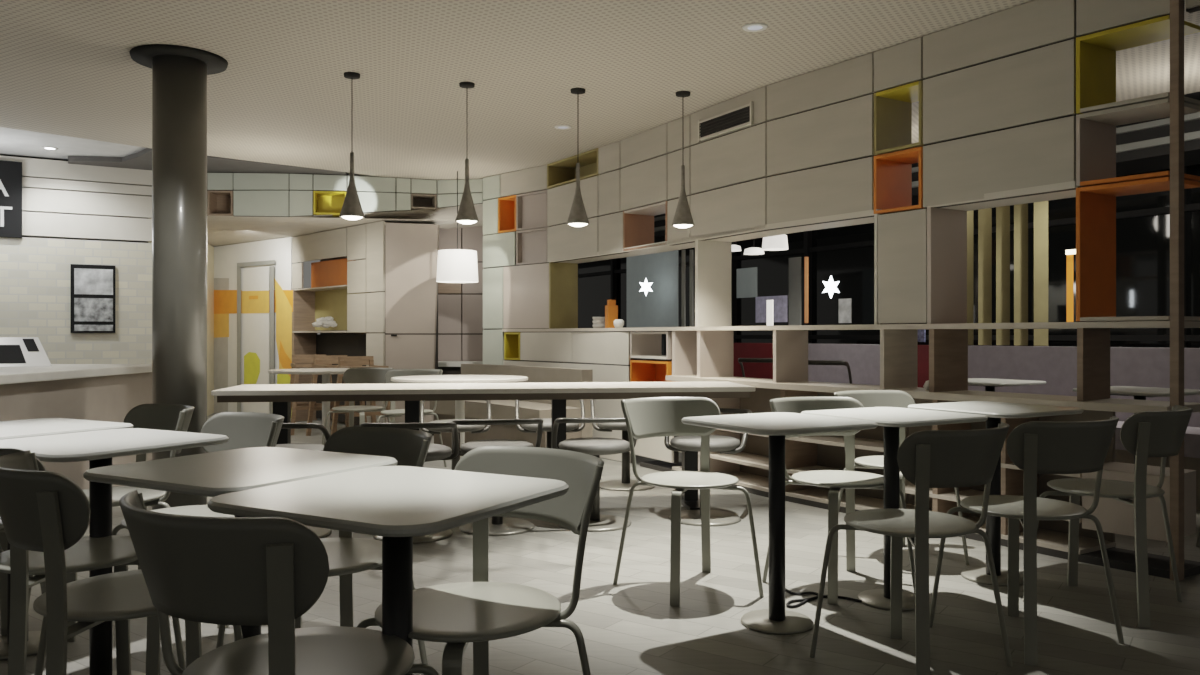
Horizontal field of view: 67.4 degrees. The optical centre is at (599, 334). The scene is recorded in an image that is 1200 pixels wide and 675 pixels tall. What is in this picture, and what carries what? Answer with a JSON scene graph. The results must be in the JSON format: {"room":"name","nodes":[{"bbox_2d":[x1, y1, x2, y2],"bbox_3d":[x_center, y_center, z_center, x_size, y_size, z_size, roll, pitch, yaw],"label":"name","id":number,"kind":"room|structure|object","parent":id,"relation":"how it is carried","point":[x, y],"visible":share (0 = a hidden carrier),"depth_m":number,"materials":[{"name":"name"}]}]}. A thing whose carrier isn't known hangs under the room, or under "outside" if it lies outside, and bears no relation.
{"room":"eatery","nodes":[
{"label":"eatery","id":0,"kind":"room"},
{"bbox_2d":[0,154,151,363],"bbox_3d":[-6.165,-0.315,7.918,4.081,2.730,0.120,0,0,-30],"label":"wall","id":1,"kind":"structure","parent":0,"point":[72,213],"depth_m":8.55,"materials":[{"name":"tile"}]},
{"bbox_2d":[0,160,21,237],"bbox_3d":[-5.549,-1.244,8.168,0.511,0.694,0.059,0,0,-30],"label":"menu sign","id":2,"kind":"object","parent":1,"relation":"attached to","point":[10,171],"visible":1,"depth_m":8.23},
{"bbox_2d":[71,264,114,332],"bbox_3d":[-4.840,-0.345,8.596,0.374,0.651,0.025,0,0,-30],"label":"picture frame","id":3,"kind":"object","parent":1,"relation":"attached to","point":[92,286],"visible":1,"depth_m":8.59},
{"bbox_2d":[74,298,112,321],"bbox_3d":[-4.831,-0.240,8.590,0.322,0.221,0.006,0,0,-30],"label":"picture","id":4,"kind":"object","parent":3,"relation":"attached to","point":[85,309],"depth_m":8.59},
{"bbox_2d":[74,268,112,294],"bbox_3d":[-4.831,-0.509,8.590,0.322,0.244,0.006,0,0,-30],"label":"picture","id":5,"kind":"object","parent":3,"relation":"attached to","point":[87,281],"depth_m":8.59},
{"bbox_2d":[130,44,227,509],"bbox_3d":[-2.460,-0.284,5.270,0.524,2.668,0.524,0,0,0],"label":"column","id":6,"kind":"structure","parent":0,"point":[179,73],"depth_m":5.15,"materials":[{"name":"metal"}]},
{"bbox_2d":[148,218,213,415],"bbox_3d":[-4.840,-0.068,10.530,0.097,2.235,3.372,0,0,-15],"label":"wall","id":7,"kind":"structure","parent":0,"point":[210,249],"depth_m":11.87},
{"bbox_2d":[214,237,294,413],"bbox_3d":[-4.471,-0.018,11.579,2.094,2.344,0.112,0,0,40],"label":"wall","id":8,"kind":"structure","parent":0,"point":[226,257],"depth_m":11.76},
{"bbox_2d":[237,260,274,413],"bbox_3d":[-4.368,0.150,11.409,0.995,2.179,0.032,0,0,40],"label":"door","id":9,"kind":"structure","parent":8,"relation":"in","point":[255,286],"depth_m":11.42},
{"bbox_2d":[207,204,482,246],"bbox_3d":[-3.820,-1.278,10.455,5.685,0.181,2.801,0,0,23],"label":"ceiling","id":10,"kind":"structure","parent":0,"point":[221,230],"depth_m":9.71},
{"bbox_2d":[207,173,483,216],"bbox_3d":[-2.933,-1.401,9.124,3.479,0.436,0.193,0,0,-9],"label":"wall","id":11,"kind":"structure","parent":0,"point":[255,194],"depth_m":9.04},
{"bbox_2d":[208,191,233,215],"bbox_3d":[-3.789,-1.314,9.069,0.243,0.245,0.220,0,0,-3],"label":"open cubby","id":12,"kind":"object","parent":11,"relation":"attached to","point":[220,203],"visible":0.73,"depth_m":9.10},
{"bbox_2d":[314,191,345,216],"bbox_3d":[-2.744,-1.333,9.184,0.320,0.231,0.220,0,0,-11],"label":"open cubby","id":13,"kind":"object","parent":11,"relation":"attached to","point":[325,202],"visible":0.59,"depth_m":9.26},
{"bbox_2d":[411,194,436,210],"bbox_3d":[-1.860,-1.386,9.437,0.257,0.150,0.220,0,0,-19],"label":"open cubby","id":14,"kind":"object","parent":11,"relation":"attached to","point":[418,201],"visible":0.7,"depth_m":9.46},
{"bbox_2d":[385,223,439,434],"bbox_3d":[-1.957,-0.057,9.602,0.567,2.213,0.595,0,0,0],"label":"cabinet","id":15,"kind":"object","parent":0,"point":[411,250],"depth_m":9.34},
{"bbox_2d":[438,226,483,360],"bbox_3d":[-1.650,-0.150,10.613,1.800,2.500,0.095,0,0,0],"label":"wall","id":16,"kind":"structure","parent":0,"point":[460,305],"depth_m":10.57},
{"bbox_2d":[0,0,1199,179],"bbox_3d":[-1.050,-1.643,3.641,12.900,0.045,13.282,0,0,0],"label":"ceiling","id":17,"kind":"structure","parent":0,"point":[282,96],"depth_m":5.45,"materials":[{"name":"paint"}]},
{"bbox_2d":[339,72,364,219],"bbox_3d":[-1.539,-1.167,5.586,0.152,0.905,0.152,0,0,0],"label":"cone pendant","id":18,"kind":"object","parent":17,"relation":"hanging from","point":[351,209],"visible":1,"depth_m":5.56,"materials":[{"name":"metal"}]},
{"bbox_2d":[436,171,477,282],"bbox_3d":[-1.410,-1.073,8.900,0.410,1.095,0.410,0,0,0],"label":"lamp","id":19,"kind":"object","parent":17,"relation":"hanging from","point":[457,265],"visible":1,"depth_m":8.74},
{"bbox_2d":[455,81,478,223],"bbox_3d":[-0.857,-1.167,5.797,0.152,0.905,0.152,0,0,0],"label":"cone pendant","id":20,"kind":"object","parent":17,"relation":"hanging from","point":[466,214],"visible":1,"depth_m":5.76,"materials":[{"name":"metal"}]},
{"bbox_2d":[567,88,588,226],"bbox_3d":[-0.145,-1.167,5.939,0.152,0.905,0.152,0,0,0],"label":"cone pendant","id":21,"kind":"object","parent":17,"relation":"hanging from","point":[577,217],"visible":1,"depth_m":5.91,"materials":[{"name":"metal"}]},
{"bbox_2d":[672,91,693,227],"bbox_3d":[0.554,-1.167,6.012,0.152,0.905,0.152,0,0,0],"label":"cone pendant","id":22,"kind":"object","parent":17,"relation":"hanging from","point":[682,218],"visible":1,"depth_m":5.98,"materials":[{"name":"metal"}]},
{"bbox_2d":[0,413,1199,674],"bbox_3d":[0.000,1.100,6.000,26.000,0.100,22.000,0,0,0],"label":"floor","id":23,"kind":"structure","parent":0,"point":[631,626],"depth_m":3.46,"materials":[{"name":"tile"}]},
{"bbox_2d":[0,517,45,635],"bbox_3d":[-2.079,0.663,2.855,0.492,0.777,0.516,0,0,44],"label":"cafe chair","id":24,"kind":"object","parent":23,"relation":"on","point":[3,539],"visible":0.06,"depth_m":3.10,"materials":[{"name":"metal"}]},
{"bbox_2d":[0,418,132,659],"bbox_3d":[-1.960,0.680,3.030,0.540,0.740,0.540,0,0,29],"label":"pedestal table","id":25,"kind":"object","parent":23,"relation":"on","point":[11,429],"visible":0.48,"depth_m":3.02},
{"bbox_2d":[0,364,151,488],"bbox_3d":[-3.725,0.615,3.910,1.450,0.830,4.620,0,0,0],"label":"counter","id":26,"kind":"object","parent":23,"relation":"on","point":[96,392],"depth_m":5.25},
{"bbox_2d":[0,337,51,366],"bbox_3d":[-3.815,0.107,5.732,0.550,0.185,0.320,0,0,-33],"label":"till","id":27,"kind":"object","parent":26,"relation":"on","point":[14,351],"visible":1,"depth_m":5.70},
{"bbox_2d":[0,364,151,384],"bbox_3d":[-3.725,0.224,3.910,1.450,0.048,4.620,0,0,0],"label":"countertop","id":28,"kind":"structure","parent":26,"relation":"on","point":[8,375],"depth_m":5.24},
{"bbox_2d":[0,448,185,674],"bbox_3d":[-1.458,0.663,2.445,0.492,0.777,0.516,0,0,44],"label":"cafe chair","id":29,"kind":"object","parent":23,"relation":"on","point":[89,553],"visible":0.56,"depth_m":2.34,"materials":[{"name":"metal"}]},
{"bbox_2d":[28,404,193,641],"bbox_3d":[-1.792,0.663,3.345,0.492,0.777,0.516,0,0,44],"label":"cafe chair","id":30,"kind":"object","parent":23,"relation":"on","point":[171,417],"visible":0.39,"depth_m":3.54,"materials":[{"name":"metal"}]},
{"bbox_2d":[0,428,228,674],"bbox_3d":[-1.475,0.680,2.660,0.540,0.740,0.540,0,0,29],"label":"pedestal table","id":31,"kind":"object","parent":23,"relation":"on","point":[98,447],"visible":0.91,"depth_m":2.63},
{"bbox_2d":[0,450,242,674],"bbox_3d":[-1.110,0.663,2.079,0.516,0.777,0.492,0,0,-38],"label":"cafe chair","id":32,"kind":"object","parent":23,"relation":"on","point":[47,512],"visible":0.73,"depth_m":1.85,"materials":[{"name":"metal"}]},
{"bbox_2d":[112,412,283,674],"bbox_3d":[-1.312,0.663,2.955,0.492,0.777,0.516,0,0,44],"label":"cafe chair","id":33,"kind":"object","parent":23,"relation":"on","point":[243,429],"visible":0.3,"depth_m":3.14,"materials":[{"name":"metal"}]},
{"bbox_2d":[83,447,396,640],"bbox_3d":[-0.845,0.680,2.160,0.540,0.740,0.540,0,0,29],"label":"pedestal table","id":34,"kind":"object","parent":23,"relation":"on","point":[212,474],"visible":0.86,"depth_m":2.07,"materials":[{"name":"laminate"}]},
{"bbox_2d":[119,490,438,674],"bbox_3d":[-0.566,0.663,1.610,0.492,0.777,0.516,0,0,34],"label":"cafe chair","id":35,"kind":"object","parent":23,"relation":"on","point":[244,571],"visible":1,"depth_m":1.38,"materials":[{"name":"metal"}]},
{"bbox_2d":[276,423,331,537],"bbox_3d":[-1.624,0.743,4.688,0.483,0.614,0.474,0,0,8],"label":"cafe chair","id":36,"kind":"object","parent":23,"relation":"on","point":[321,532],"visible":0.21,"depth_m":4.66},
{"bbox_2d":[268,368,348,444],"bbox_3d":[-2.450,0.680,8.050,1.000,0.740,0.800,0,0,0],"label":"round table","id":37,"kind":"object","parent":23,"relation":"on","point":[325,372],"visible":0.42,"depth_m":8.02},
{"bbox_2d":[290,354,336,434],"bbox_3d":[-3.120,0.633,9.720,0.480,0.837,0.475,0,0,-25],"label":"high chair","id":38,"kind":"object","parent":23,"relation":"on","point":[294,378],"visible":0.38,"depth_m":9.62,"materials":[{"name":"brown wood"}]},
{"bbox_2d":[216,427,432,674],"bbox_3d":[-0.722,0.663,2.445,0.492,0.777,0.516,0,0,44],"label":"cafe chair","id":39,"kind":"object","parent":23,"relation":"on","point":[348,555],"visible":0.43,"depth_m":2.62,"materials":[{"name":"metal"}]},
{"bbox_2d":[306,355,366,435],"bbox_3d":[-2.730,0.633,9.350,0.480,0.837,0.475,0,0,-40],"label":"high chair","id":40,"kind":"object","parent":23,"relation":"on","point":[325,359],"visible":0.31,"depth_m":9.37,"materials":[{"name":"brown wood"}]},
{"bbox_2d":[292,221,384,424],"bbox_3d":[-2.842,-0.068,10.219,0.380,2.225,2.167,0,0,-43],"label":"tall cabinet","id":41,"kind":"object","parent":23,"relation":"on","point":[348,280],"visible":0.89,"depth_m":10.29,"materials":[{"name":"brown wood"}]},
{"bbox_2d":[322,367,393,444],"bbox_3d":[-1.960,0.663,7.375,0.492,0.777,0.516,0,0,20],"label":"cafe chair","id":42,"kind":"object","parent":23,"relation":"on","point":[359,375],"visible":0.6,"depth_m":7.57,"materials":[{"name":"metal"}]},
{"bbox_2d":[331,356,389,434],"bbox_3d":[-2.360,0.633,8.950,0.480,0.837,0.475,0,0,-38],"label":"high chair","id":43,"kind":"object","parent":23,"relation":"on","point":[343,361],"visible":0.4,"depth_m":8.98,"materials":[{"name":"brown wood"}]},
{"bbox_2d":[207,466,568,674],"bbox_3d":[-0.405,0.680,1.800,0.540,0.740,0.540,0,0,29],"label":"pedestal table","id":44,"kind":"object","parent":23,"relation":"on","point":[397,504],"visible":0.98,"depth_m":1.76,"materials":[{"name":"laminate"}]},
{"bbox_2d":[360,422,458,543],"bbox_3d":[-0.978,0.743,4.688,0.483,0.614,0.474,0,0,-4],"label":"stool","id":45,"kind":"object","parent":23,"relation":"on","point":[436,452],"visible":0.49,"depth_m":4.58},
{"bbox_2d":[377,369,446,466],"bbox_3d":[-1.485,0.663,7.029,0.492,0.777,0.516,0,0,8],"label":"cafe chair","id":46,"kind":"object","parent":23,"relation":"on","point":[392,413],"visible":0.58,"depth_m":7.19,"materials":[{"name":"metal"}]},
{"bbox_2d":[420,400,490,469],"bbox_3d":[-0.986,0.743,6.151,0.483,0.614,0.474,0,0,-10],"label":"stool","id":47,"kind":"object","parent":23,"relation":"on","point":[461,428],"visible":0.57,"depth_m":6.09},
{"bbox_2d":[391,375,527,458],"bbox_3d":[-1.030,0.680,6.620,1.000,0.740,0.800,0,0,0],"label":"round table","id":48,"kind":"object","parent":23,"relation":"on","point":[459,404],"visible":0.57,"depth_m":6.50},
{"bbox_2d":[357,446,603,674],"bbox_3d":[-0.257,0.663,1.975,0.492,0.777,0.516,0,0,44],"label":"cafe chair","id":49,"kind":"object","parent":23,"relation":"on","point":[480,611],"visible":0.84,"depth_m":2.03,"materials":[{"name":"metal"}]},
{"bbox_2d":[211,381,754,509],"bbox_3d":[-0.650,0.679,5.470,3.100,0.742,0.660,0,0,-7],"label":"table","id":50,"kind":"object","parent":23,"relation":"on","point":[281,395],"visible":0.7,"depth_m":5.28,"materials":[{"name":"laminate"}]},
{"bbox_2d":[452,418,542,535],"bbox_3d":[-0.556,0.743,4.868,0.483,0.614,0.474,0,0,-8],"label":"stool","id":51,"kind":"object","parent":23,"relation":"on","point":[498,526],"visible":0.52,"depth_m":4.81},
{"bbox_2d":[430,364,592,448],"bbox_3d":[-0.822,0.665,7.915,0.554,0.770,1.918,0,0,-39],"label":"cabinet","id":52,"kind":"object","parent":23,"relation":"on","point":[474,409],"visible":0.52,"depth_m":7.73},
{"bbox_2d":[515,399,584,447],"bbox_3d":[-0.343,0.743,6.212,0.483,0.614,0.474,0,0,-6],"label":"stool","id":53,"kind":"object","parent":23,"relation":"on","point":[570,427],"visible":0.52,"depth_m":6.13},
{"bbox_2d":[552,417,636,531],"bbox_3d":[-0.025,0.743,4.969,0.483,0.614,0.474,0,0,-10],"label":"stool","id":54,"kind":"object","parent":23,"relation":"on","point":[595,446],"visible":0.67,"depth_m":4.87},
{"bbox_2d":[590,399,654,490],"bbox_3d":[0.178,0.743,6.282,0.483,0.614,0.474,0,0,-4],"label":"stool","id":55,"kind":"object","parent":23,"relation":"on","point":[625,484],"visible":0.34,"depth_m":6.20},
{"bbox_2d":[613,397,763,606],"bbox_3d":[0.348,0.663,3.743,0.492,0.777,0.516,0,0,-25],"label":"cafe chair","id":56,"kind":"object","parent":23,"relation":"on","point":[652,416],"visible":0.94,"depth_m":3.86,"materials":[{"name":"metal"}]},
{"bbox_2d":[664,408,751,525],"bbox_3d":[0.611,0.743,5.170,0.483,0.614,0.474,0,0,20],"label":"stool","id":57,"kind":"object","parent":23,"relation":"on","point":[718,443],"visible":0.65,"depth_m":5.05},
{"bbox_2d":[734,343,772,378],"bbox_3d":[1.207,0.568,9.712,0.570,0.965,1.900,0,0,-31],"label":"bench","id":58,"kind":"object","parent":23,"relation":"on","point":[741,350],"visible":0.02,"depth_m":9.38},
{"bbox_2d":[681,412,877,634],"bbox_3d":[0.645,0.680,3.280,0.540,0.740,0.540,0,0,-30],"label":"pedestal table","id":59,"kind":"object","parent":23,"relation":"on","point":[777,620],"visible":1,"depth_m":3.25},
{"bbox_2d":[762,397,914,604],"bbox_3d":[0.979,0.663,3.764,0.492,0.777,0.516,0,0,-22],"label":"cafe chair","id":60,"kind":"object","parent":23,"relation":"on","point":[850,479],"visible":0.62,"depth_m":3.83,"materials":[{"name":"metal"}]},
{"bbox_2d":[808,344,879,384],"bbox_3d":[2.082,0.568,8.279,0.570,0.965,1.420,0,0,-31],"label":"bench","id":61,"kind":"object","parent":23,"relation":"on","point":[863,360],"visible":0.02,"depth_m":8.29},
{"bbox_2d":[672,387,1115,553],"bbox_3d":[1.489,0.696,5.543,0.389,0.709,3.128,0,0,-32],"label":"shelving","id":62,"kind":"object","parent":23,"relation":"on","point":[750,465],"visible":0.27,"depth_m":5.47,"materials":[{"name":"brown wood"}]},
{"bbox_2d":[666,375,1199,412],"bbox_3d":[1.571,0.323,5.368,0.443,0.035,3.518,0,0,-33],"label":"board","id":63,"kind":"object","parent":62,"relation":"on","point":[1110,404],"visible":0.67,"depth_m":4.65,"materials":[{"name":"brown wood"}]},
{"bbox_2d":[672,331,696,375],"bbox_3d":[0.685,0.137,6.850,0.300,0.337,0.041,0,0,-29],"label":"divider","id":64,"kind":"object","parent":63,"relation":"on","point":[684,343],"visible":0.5,"depth_m":6.80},
{"bbox_2d":[697,331,733,376],"bbox_3d":[0.842,0.137,6.565,0.300,0.337,0.037,0,0,-29],"label":"divider","id":65,"kind":"object","parent":63,"relation":"on","point":[715,349],"visible":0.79,"depth_m":6.54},
{"bbox_2d":[773,330,807,382],"bbox_3d":[1.241,0.137,5.855,0.300,0.337,0.026,0,0,-35],"label":"divider","id":66,"kind":"object","parent":63,"relation":"on","point":[790,347],"visible":1,"depth_m":5.83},
{"bbox_2d":[880,329,916,388],"bbox_3d":[1.719,0.137,5.173,0.300,0.337,0.028,0,0,-34],"label":"divider","id":67,"kind":"object","parent":63,"relation":"on","point":[898,347],"visible":1,"depth_m":5.15,"materials":[{"name":"brown wood"}]},
{"bbox_2d":[929,329,967,391],"bbox_3d":[1.901,0.137,4.905,0.300,0.337,0.031,0,0,-34],"label":"divider","id":68,"kind":"object","parent":63,"relation":"on","point":[948,348],"visible":1,"depth_m":4.88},
{"bbox_2d":[1077,328,1109,400],"bbox_3d":[2.336,0.137,4.256,0.300,0.337,0.027,0,0,-39],"label":"divider","id":69,"kind":"object","parent":63,"relation":"on","point":[1093,344],"visible":1,"depth_m":4.22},
{"bbox_2d":[1082,462,1195,541],"bbox_3d":[2.454,0.750,4.102,0.310,0.280,0.362,0,0,-39],"label":"storage box","id":70,"kind":"object","parent":62,"relation":"attached to","point":[1114,516],"visible":0.5,"depth_m":4.01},
{"bbox_2d":[801,407,987,610],"bbox_3d":[1.150,0.680,3.550,0.540,0.740,0.540,0,0,-30],"label":"pedestal table","id":71,"kind":"object","parent":23,"relation":"on","point":[892,419],"visible":0.72,"depth_m":3.52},
{"bbox_2d":[834,390,969,564],"bbox_3d":[1.378,0.663,4.243,0.492,0.777,0.516,0,0,-25],"label":"cafe chair","id":72,"kind":"object","parent":23,"relation":"on","point":[868,398],"visible":0.34,"depth_m":4.46,"materials":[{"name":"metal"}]},
{"bbox_2d":[810,422,1012,674],"bbox_3d":[1.011,0.663,2.851,0.492,0.777,0.516,0,0,-35],"label":"cafe chair","id":73,"kind":"object","parent":23,"relation":"on","point":[927,459],"visible":1,"depth_m":2.63,"materials":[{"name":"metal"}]},
{"bbox_2d":[640,460,1199,578],"bbox_3d":[1.469,1.033,5.572,0.384,0.034,3.982,0,0,-33],"label":"plinth","id":74,"kind":"object","parent":23,"relation":"on","point":[1122,559],"visible":0.36,"depth_m":4.17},
{"bbox_2d":[917,345,928,387],"bbox_3d":[2.572,0.568,7.477,0.571,0.965,0.420,0,0,-31],"label":"bench","id":75,"kind":"object","parent":23,"relation":"on","point":[922,350],"visible":0.02,"depth_m":7.57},
{"bbox_2d":[908,401,1082,585],"bbox_3d":[1.700,0.680,3.890,0.540,0.740,0.540,0,0,-30],"label":"pedestal table","id":76,"kind":"object","parent":23,"relation":"on","point":[994,411],"visible":0.76,"depth_m":3.86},
{"bbox_2d":[968,378,1045,391],"bbox_3d":[2.654,0.680,6.124,0.540,0.740,0.540,0,0,-32],"label":"pedestal table","id":77,"kind":"object","parent":23,"relation":"on","point":[990,384],"visible":0.36,"depth_m":6.00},
{"bbox_2d":[930,416,1123,665],"bbox_3d":[1.491,0.663,3.107,0.492,0.777,0.516,0,0,-26],"label":"cafe chair","id":78,"kind":"object","parent":23,"relation":"on","point":[1035,447],"visible":0.98,"depth_m":2.89,"materials":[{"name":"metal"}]},
{"bbox_2d":[968,345,1169,463],"bbox_3d":[3.148,0.568,6.534,0.570,0.965,1.750,0,0,-31],"label":"bench","id":79,"kind":"object","parent":23,"relation":"on","point":[1055,365],"visible":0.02,"depth_m":6.52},
{"bbox_2d":[967,210,973,344],"bbox_3d":[2.982,-0.670,7.313,0.098,1.500,0.030,0,0,26],"label":"timber slat","id":80,"kind":"object","parent":79,"relation":"on","point":[970,214],"visible":0.29,"depth_m":7.29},
{"bbox_2d":[978,208,991,344],"bbox_3d":[3.068,-0.670,7.173,0.098,1.500,0.030,0,0,26],"label":"timber slat","id":81,"kind":"object","parent":79,"relation":"on","point":[984,215],"visible":0.64,"depth_m":7.16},
{"bbox_2d":[996,206,1009,344],"bbox_3d":[3.151,-0.670,7.037,0.098,1.500,0.030,0,0,26],"label":"timber slat","id":82,"kind":"object","parent":79,"relation":"on","point":[1002,213],"visible":0.64,"depth_m":7.02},
{"bbox_2d":[1014,203,1027,344],"bbox_3d":[3.231,-0.670,6.907,0.098,1.500,0.030,0,0,26],"label":"timber slat","id":83,"kind":"object","parent":79,"relation":"on","point":[1020,210],"visible":0.64,"depth_m":6.89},
{"bbox_2d":[1034,201,1047,345],"bbox_3d":[3.316,-0.670,6.767,0.098,1.500,0.030,0,0,26],"label":"timber slat","id":84,"kind":"object","parent":79,"relation":"on","point":[1040,208],"visible":0.64,"depth_m":6.75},
{"bbox_2d":[1023,405,1192,627],"bbox_3d":[2.000,0.663,3.505,0.492,0.777,0.516,0,0,-43],"label":"cafe chair","id":85,"kind":"object","parent":23,"relation":"on","point":[1145,435],"visible":0.91,"depth_m":3.27,"materials":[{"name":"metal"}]},
{"bbox_2d":[1072,386,1199,463],"bbox_3d":[3.082,0.680,5.136,0.540,0.740,0.540,0,0,-32],"label":"pedestal table","id":86,"kind":"object","parent":23,"relation":"on","point":[1139,393],"visible":0.3,"depth_m":5.03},
{"bbox_2d":[1147,348,1199,510],"bbox_3d":[4.091,0.568,4.990,0.570,0.965,1.830,0,0,-31],"label":"bench","id":87,"kind":"object","parent":23,"relation":"on","point":[1191,355],"visible":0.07,"depth_m":5.62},
{"bbox_2d":[1170,0,1183,580],"bbox_3d":[2.469,-0.285,3.851,0.050,2.664,0.035,0,0,-33],"label":"upright","id":88,"kind":"object","parent":23,"relation":"on","point":[1176,6],"visible":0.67,"depth_m":3.84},
{"bbox_2d":[0,91,1199,215],"bbox_3d":[0.613,-1.700,10.060,21.226,0.060,24.119,0,0,0],"label":"ceiling","id":89,"kind":"structure","parent":0,"point":[17,142],"depth_m":7.97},
{"bbox_2d":[483,0,1199,463],"bbox_3d":[0.927,-0.285,6.497,0.497,2.674,6.996,0,0,-34],"label":"wall","id":90,"kind":"structure","parent":0,"point":[999,88],"depth_m":5.35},
{"bbox_2d":[498,195,515,232],"bbox_3d":[-0.843,-1.204,9.022,0.195,0.350,0.324,0,0,-44],"label":"open cubby","id":91,"kind":"object","parent":90,"relation":"attached to","point":[506,206],"visible":0.41,"depth_m":9.09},
{"bbox_2d":[504,332,519,359],"bbox_3d":[-0.787,0.110,8.965,0.195,0.272,0.289,0,0,-44],"label":"open cubby","id":92,"kind":"object","parent":90,"relation":"attached to","point":[511,339],"visible":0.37,"depth_m":9.01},
{"bbox_2d":[516,227,547,264],"bbox_3d":[-0.639,-0.856,8.715,0.058,0.331,0.472,0,0,-44],"label":"open cubby","id":93,"kind":"object","parent":90,"relation":"attached to","point":[531,245],"visible":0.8,"depth_m":8.76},
{"bbox_2d":[516,190,548,230],"bbox_3d":[-0.639,-1.204,8.715,0.058,0.350,0.472,0,0,-44],"label":"open cubby","id":94,"kind":"object","parent":90,"relation":"attached to","point":[531,208],"visible":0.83,"depth_m":8.76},
{"bbox_2d":[547,148,599,188],"bbox_3d":[-0.132,-1.502,8.229,0.300,0.229,0.903,0,0,-32],"label":"open cubby","id":95,"kind":"object","parent":90,"relation":"attached to","point":[561,172],"visible":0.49,"depth_m":8.44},
{"bbox_2d":[623,201,666,250],"bbox_3d":[0.478,-0.856,7.224,0.300,0.331,0.668,0,0,-29],"label":"open cubby","id":96,"kind":"object","parent":90,"relation":"on","point":[638,223],"visible":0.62,"depth_m":7.45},
{"bbox_2d":[630,360,680,381],"bbox_3d":[0.488,0.325,7.155,0.250,0.242,0.567,0,0,-29],"label":"open cubby","id":97,"kind":"object","parent":90,"relation":"attached to","point":[640,370],"visible":0.34,"depth_m":7.35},
{"bbox_2d":[630,332,671,358],"bbox_3d":[0.509,0.080,7.168,0.300,0.212,0.569,0,0,-29],"label":"open cubby","id":98,"kind":"object","parent":97,"relation":"on","point":[648,345],"visible":0.7,"depth_m":7.36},
{"bbox_2d":[698,101,752,141],"bbox_3d":[0.858,-1.462,6.200,0.021,0.155,0.605,0,0,-29],"label":"air vent","id":99,"kind":"object","parent":90,"relation":"in","point":[742,116],"visible":1,"depth_m":6.18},
{"bbox_2d":[699,106,749,135],"bbox_3d":[0.856,-1.462,6.199,0.012,0.109,0.579,0,0,-29],"label":"grille","id":100,"kind":"object","parent":99,"relation":"attached to","point":[739,117],"depth_m":6.19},
{"bbox_2d":[502,321,1199,331],"bbox_3d":[0.883,-0.046,6.522,0.444,0.028,6.200,0,0,-33],"label":"shelf board","id":101,"kind":"object","parent":90,"relation":"attached to","point":[1128,324],"visible":0.9,"depth_m":4.91,"materials":[{"name":"brown wood"}]},
{"bbox_2d":[695,240,730,326],"bbox_3d":[0.830,-0.373,6.587,0.300,0.626,0.038,0,0,-29],"label":"divider","id":102,"kind":"object","parent":101,"relation":"on","point":[712,258],"visible":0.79,"depth_m":6.56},
{"bbox_2d":[1076,177,1199,321],"bbox_3d":[2.457,-0.373,4.105,0.297,0.618,0.423,0,0,-39],"label":"open cubby","id":103,"kind":"object","parent":101,"relation":"on","point":[1095,205],"visible":1,"depth_m":4.21,"materials":[{"name":"orange wood"}]},
{"bbox_2d":[874,146,923,213],"bbox_3d":[1.779,-0.856,5.084,0.300,0.331,0.333,0,0,-34],"label":"open cubby","id":104,"kind":"object","parent":90,"relation":"attached to","point":[892,171],"visible":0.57,"depth_m":5.16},
{"bbox_2d":[874,80,923,154],"bbox_3d":[1.779,-1.204,5.084,0.300,0.350,0.333,0,0,-34],"label":"open cubby","id":105,"kind":"object","parent":90,"relation":"attached to","point":[892,107],"visible":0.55,"depth_m":5.15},
{"bbox_2d":[1076,98,1199,186],"bbox_3d":[2.457,-0.856,4.105,0.297,0.331,0.423,0,0,-39],"label":"open cubby","id":106,"kind":"object","parent":90,"relation":"attached to","point":[1095,131],"visible":0.79,"depth_m":4.17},
{"bbox_2d":[1076,15,1199,113],"bbox_3d":[2.457,-1.204,4.105,0.297,0.350,0.423,0,0,-39],"label":"open cubby","id":107,"kind":"object","parent":90,"relation":"attached to","point":[1095,52],"visible":0.76,"depth_m":4.17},
{"bbox_2d":[578,164,1199,359],"bbox_3d":[2.559,-0.295,10.826,0.100,2.690,18.991,0,0,-31],"label":"window","id":108,"kind":"structure","parent":0,"point":[845,254],"depth_m":8.77,"materials":[{"name":"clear glass"}]},
{"bbox_2d":[627,250,677,327],"bbox_3d":[0.587,-0.502,10.276,0.013,0.852,1.020,0,0,-31],"label":"window panel","id":109,"kind":"object","parent":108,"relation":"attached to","point":[659,307],"visible":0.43,"depth_m":10.23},
{"bbox_2d":[654,112,1199,242],"bbox_3d":[1.987,-1.470,10.478,0.600,0.340,18.992,0,0,-31],"label":"beam","id":110,"kind":"structure","parent":0,"point":[1158,157],"depth_m":6.70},
{"bbox_2d":[654,112,1199,231],"bbox_3d":[3.406,-1.460,7.540,0.040,0.180,12.494,0,0,-31],"label":"pipe rail","id":111,"kind":"object","parent":110,"relation":"attached to","point":[1195,135],"visible":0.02,"depth_m":6.56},
{"label":"outside","id":112,"kind":"structure","parent":0,"visible":0},
{"bbox_2d":[789,257,800,324],"bbox_3d":[2.104,-0.467,9.711,0.012,0.741,0.183,0,0,-32],"label":"box","id":113,"kind":"object","parent":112,"point":[795,262],"visible":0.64,"depth_m":9.70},
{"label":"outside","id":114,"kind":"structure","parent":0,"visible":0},
{"bbox_2d":[1067,254,1072,321],"bbox_3d":[3.541,-0.351,6.782,0.012,0.552,0.047,0,0,-31],"label":"strip","id":115,"kind":"object","parent":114,"point":[1069,257],"visible":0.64,"depth_m":6.77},
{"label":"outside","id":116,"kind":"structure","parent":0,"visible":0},
{"bbox_2d":[756,295,786,322],"bbox_3d":[1.908,-0.287,10.032,0.013,0.291,0.505,0,0,-31],"label":"banner","id":117,"kind":"object","parent":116,"point":[779,302],"visible":0.71,"depth_m":9.98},
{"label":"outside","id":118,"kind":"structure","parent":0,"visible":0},
{"bbox_2d":[737,267,756,297],"bbox_3d":[1.620,-0.576,9.928,0.012,0.325,0.334,0,0,-31],"label":"notice board","id":119,"kind":"object","parent":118,"point":[746,277],"visible":1,"depth_m":9.92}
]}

